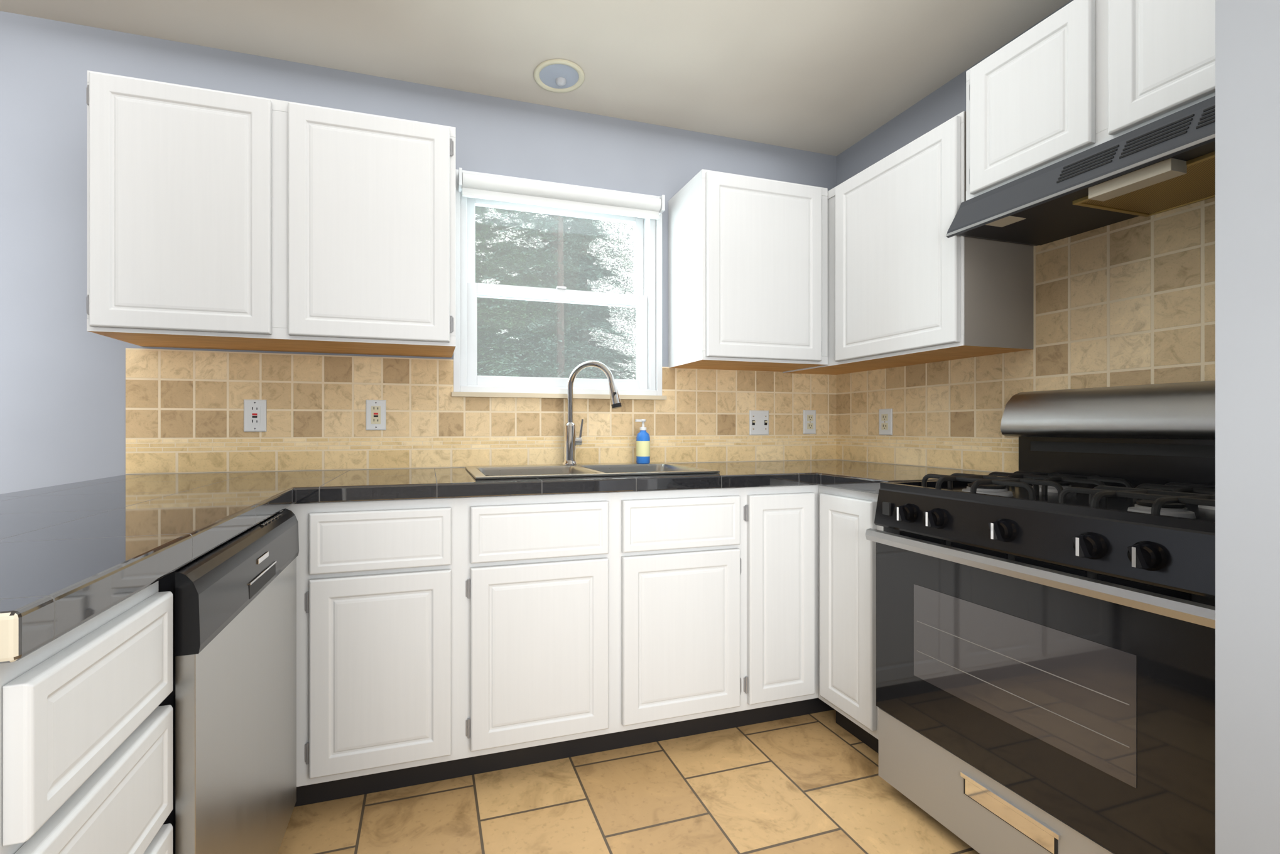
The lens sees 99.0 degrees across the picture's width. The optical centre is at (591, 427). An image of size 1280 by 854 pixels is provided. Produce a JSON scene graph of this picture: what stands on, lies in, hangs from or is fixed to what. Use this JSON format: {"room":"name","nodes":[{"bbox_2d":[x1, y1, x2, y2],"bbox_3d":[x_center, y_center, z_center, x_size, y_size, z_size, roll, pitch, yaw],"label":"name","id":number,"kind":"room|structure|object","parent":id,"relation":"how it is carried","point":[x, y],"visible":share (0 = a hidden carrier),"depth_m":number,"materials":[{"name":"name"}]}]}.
{"room":"kitchen","nodes":[
{"label":"kitchen","id":0,"kind":"room"},
{"bbox_2d":[0,10,836,510],"bbox_3d":[-1.762,-0.141,1.879,6.500,2.430,0.190,0,0,-17],"label":"wall","id":1,"kind":"structure","parent":0,"point":[77,404],"depth_m":2.01,"materials":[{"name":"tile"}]},
{"bbox_2d":[243,399,266,431],"bbox_3d":[-1.218,-0.043,1.969,0.072,0.116,0.009,0,0,-17],"label":"outlet","id":2,"kind":"object","parent":1,"relation":"attached to","point":[255,411],"visible":1,"depth_m":1.97,"materials":[{"name":"white plastic"}]},
{"bbox_2d":[86,70,455,357],"bbox_3d":[-1.009,-0.658,1.870,1.038,0.756,0.338,0,0,-17],"label":"upper cabinet","id":3,"kind":"object","parent":1,"relation":"attached to","point":[216,219],"visible":1,"depth_m":1.71,"materials":[{"name":"white wood"}]},
{"bbox_2d":[366,400,386,430],"bbox_3d":[-0.827,-0.048,2.087,0.072,0.116,0.009,0,0,-17],"label":"outlet","id":4,"kind":"object","parent":1,"relation":"attached to","point":[375,409],"visible":1,"depth_m":2.08,"materials":[{"name":"white plastic"}]},
{"bbox_2d":[453,169,661,395],"bbox_3d":[-0.139,-0.587,2.370,0.906,0.892,0.137,0,0,-17],"label":"double-hung window","id":5,"kind":"structure","parent":1,"relation":"in","point":[465,379],"depth_m":2.34,"materials":[{"name":"white plastic"}]},
{"bbox_2d":[457,167,665,219],"bbox_3d":[-0.109,-0.962,2.272,0.870,0.096,0.068,0,0,-17],"label":"roller blind","id":6,"kind":"object","parent":5,"relation":"attached to","point":[476,186],"visible":1,"depth_m":2.25,"materials":[{"name":"white fabric"}]},
{"bbox_2d":[668,169,827,371],"bbox_3d":[0.678,-0.644,2.379,0.595,0.753,0.338,0,0,-17],"label":"upper cabinet","id":7,"kind":"object","parent":1,"relation":"attached to","point":[748,255],"visible":1,"depth_m":2.22,"materials":[{"name":"white wood"}]},
{"bbox_2d":[749,410,768,435],"bbox_3d":[0.793,-0.023,2.571,0.104,0.116,0.016,0,0,-17],"label":"double switch","id":8,"kind":"object","parent":1,"relation":"attached to","point":[759,420],"visible":1,"depth_m":2.57,"materials":[{"name":"white plastic"}]},
{"bbox_2d":[803,410,815,433],"bbox_3d":[1.063,-0.027,2.657,0.072,0.116,0.008,0,0,-17],"label":"outlet","id":9,"kind":"object","parent":1,"relation":"attached to","point":[809,416],"visible":1,"depth_m":2.65,"materials":[{"name":"white plastic"}]},
{"bbox_2d":[0,0,1071,156],"bbox_3d":[-0.967,-1.406,-0.758,6.500,0.100,5.700,0,0,-17],"label":"ceiling","id":10,"kind":"structure","parent":0,"point":[821,76],"depth_m":1.93,"materials":[{"name":"paint"}]},
{"bbox_2d":[533,59,584,92],"bbox_3d":[-0.126,-1.346,2.101,0.196,0.020,0.196,0,0,-17],"label":"recessed light","id":11,"kind":"object","parent":10,"relation":"in","point":[554,75],"visible":1,"depth_m":2.09,"materials":[{"name":"beige plastic"}]},
{"bbox_2d":[277,709,979,853],"bbox_3d":[-0.967,1.124,-0.758,6.500,0.100,5.700,0,0,-17],"label":"floor","id":12,"kind":"structure","parent":0,"point":[802,784],"depth_m":1.54,"materials":[{"name":"tile"}]},
{"bbox_2d":[158,508,298,853],"bbox_3d":[-0.956,0.638,1.007,0.620,0.863,0.635,0,0,-17],"label":"dishwasher","id":13,"kind":"object","parent":12,"relation":"on","point":[232,699],"visible":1,"depth_m":0.96,"materials":[{"name":"silver metal"}]},
{"bbox_2d":[285,485,834,807],"bbox_3d":[0.201,0.640,2.083,2.322,0.868,0.629,0,0,-17],"label":"base cabinet","id":14,"kind":"object","parent":12,"relation":"on","point":[441,639],"visible":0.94,"depth_m":1.65,"materials":[{"name":"white wood"}]},
{"bbox_2d":[0,459,1006,663],"bbox_3d":[0.048,0.182,1.496,2.932,0.045,1.646,0,0,-17],"label":"countertop","id":15,"kind":"structure","parent":14,"relation":"on","point":[70,553],"depth_m":1.12,"materials":[{"name":"black stone"}]},
{"bbox_2d":[562,360,621,465],"bbox_3d":[0.004,-0.059,2.185,0.254,0.419,0.072,0,0,22],"label":"faucet","id":16,"kind":"object","parent":15,"relation":"on","point":[571,441],"visible":1,"depth_m":2.19,"materials":[{"name":"silver metal"}]},
{"bbox_2d":[465,462,719,479],"bbox_3d":[-0.024,0.245,2.022,0.840,0.186,0.490,0,0,-17],"label":"sink","id":17,"kind":"object","parent":15,"relation":"in","point":[532,471],"visible":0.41,"depth_m":2.11,"materials":[{"name":"silver metal"}]},
{"bbox_2d":[634,419,650,463],"bbox_3d":[0.217,0.058,2.307,0.058,0.187,0.058,0,0,28],"label":"soap bottle","id":18,"kind":"object","parent":17,"relation":"on","point":[642,438],"visible":1,"depth_m":2.28,"materials":[{"name":"blue plastic"}]},
{"bbox_2d":[818,485,883,753],"bbox_3d":[1.144,0.640,1.883,0.629,0.868,0.335,0,0,-17],"label":"base cabinet","id":19,"kind":"object","parent":12,"relation":"on","point":[847,560],"visible":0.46,"depth_m":1.80,"materials":[{"name":"white wood"}]},
{"bbox_2d":[865,380,1215,853],"bbox_3d":[1.251,0.478,1.342,0.709,1.192,0.756,0,0,-17],"label":"range","id":20,"kind":"object","parent":12,"relation":"on","point":[1046,629],"visible":0.93,"depth_m":1.23,"materials":[{"name":"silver metal"}]},
{"bbox_2d":[836,0,1215,472],"bbox_3d":[2.090,-0.141,0.084,0.160,2.430,5.550,0,0,-17],"label":"wall","id":21,"kind":"structure","parent":0,"point":[1131,301],"depth_m":1.76,"materials":[{"name":"tile"}]},
{"bbox_2d":[878,408,892,435],"bbox_3d":[1.299,-0.025,2.412,0.008,0.116,0.072,0,0,-17],"label":"outlet","id":22,"kind":"object","parent":21,"relation":"attached to","point":[885,415],"visible":1,"depth_m":2.41,"materials":[{"name":"white plastic"}]},
{"bbox_2d":[783,111,1033,374],"bbox_3d":[1.193,-0.636,2.226,0.338,0.748,0.931,0,0,-17],"label":"upper cabinet","id":23,"kind":"object","parent":21,"relation":"attached to","point":[902,292],"visible":0.79,"depth_m":1.89,"materials":[{"name":"white wood"}]},
{"bbox_2d":[945,96,1215,246],"bbox_3d":[1.409,-0.644,1.399,0.398,0.136,0.760,0,0,-17],"label":"range hood","id":24,"kind":"object","parent":21,"relation":"attached to","point":[1167,163],"visible":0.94,"depth_m":1.40,"materials":[{"name":"grey metal"}]},
{"bbox_2d":[965,0,1215,200],"bbox_3d":[1.439,-0.923,1.408,0.338,0.415,0.760,0,0,-17],"label":"upper cabinet","id":25,"kind":"object","parent":21,"relation":"attached to","point":[1091,73],"visible":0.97,"depth_m":1.40,"materials":[{"name":"white wood"}]},
{"bbox_2d":[1215,0,1279,853],"bbox_3d":[1.366,-0.141,0.901,0.775,2.430,0.132,0,0,-17],"label":"wall","id":26,"kind":"structure","parent":0,"point":[1247,32],"depth_m":0.82,"materials":[{"name":"paint"}]},
{"label":"outside","id":27,"kind":"structure","parent":0,"visible":0},
{"bbox_3d":[-5.529,1.624,21.659,26.000,0.100,39.840,0,0,-17],"label":"ground","id":28,"kind":"structure","parent":27,"visible":0},
{"bbox_2d":[474,206,636,379],"bbox_3d":[-2.400,-6.921,11.399,14.937,16.990,13.581,0,0,-17],"label":"conifer trees","id":29,"kind":"object","parent":28,"relation":"on","point":[556,343],"visible":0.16,"depth_m":9.03,"materials":[{"name":"green plant"}]}
]}

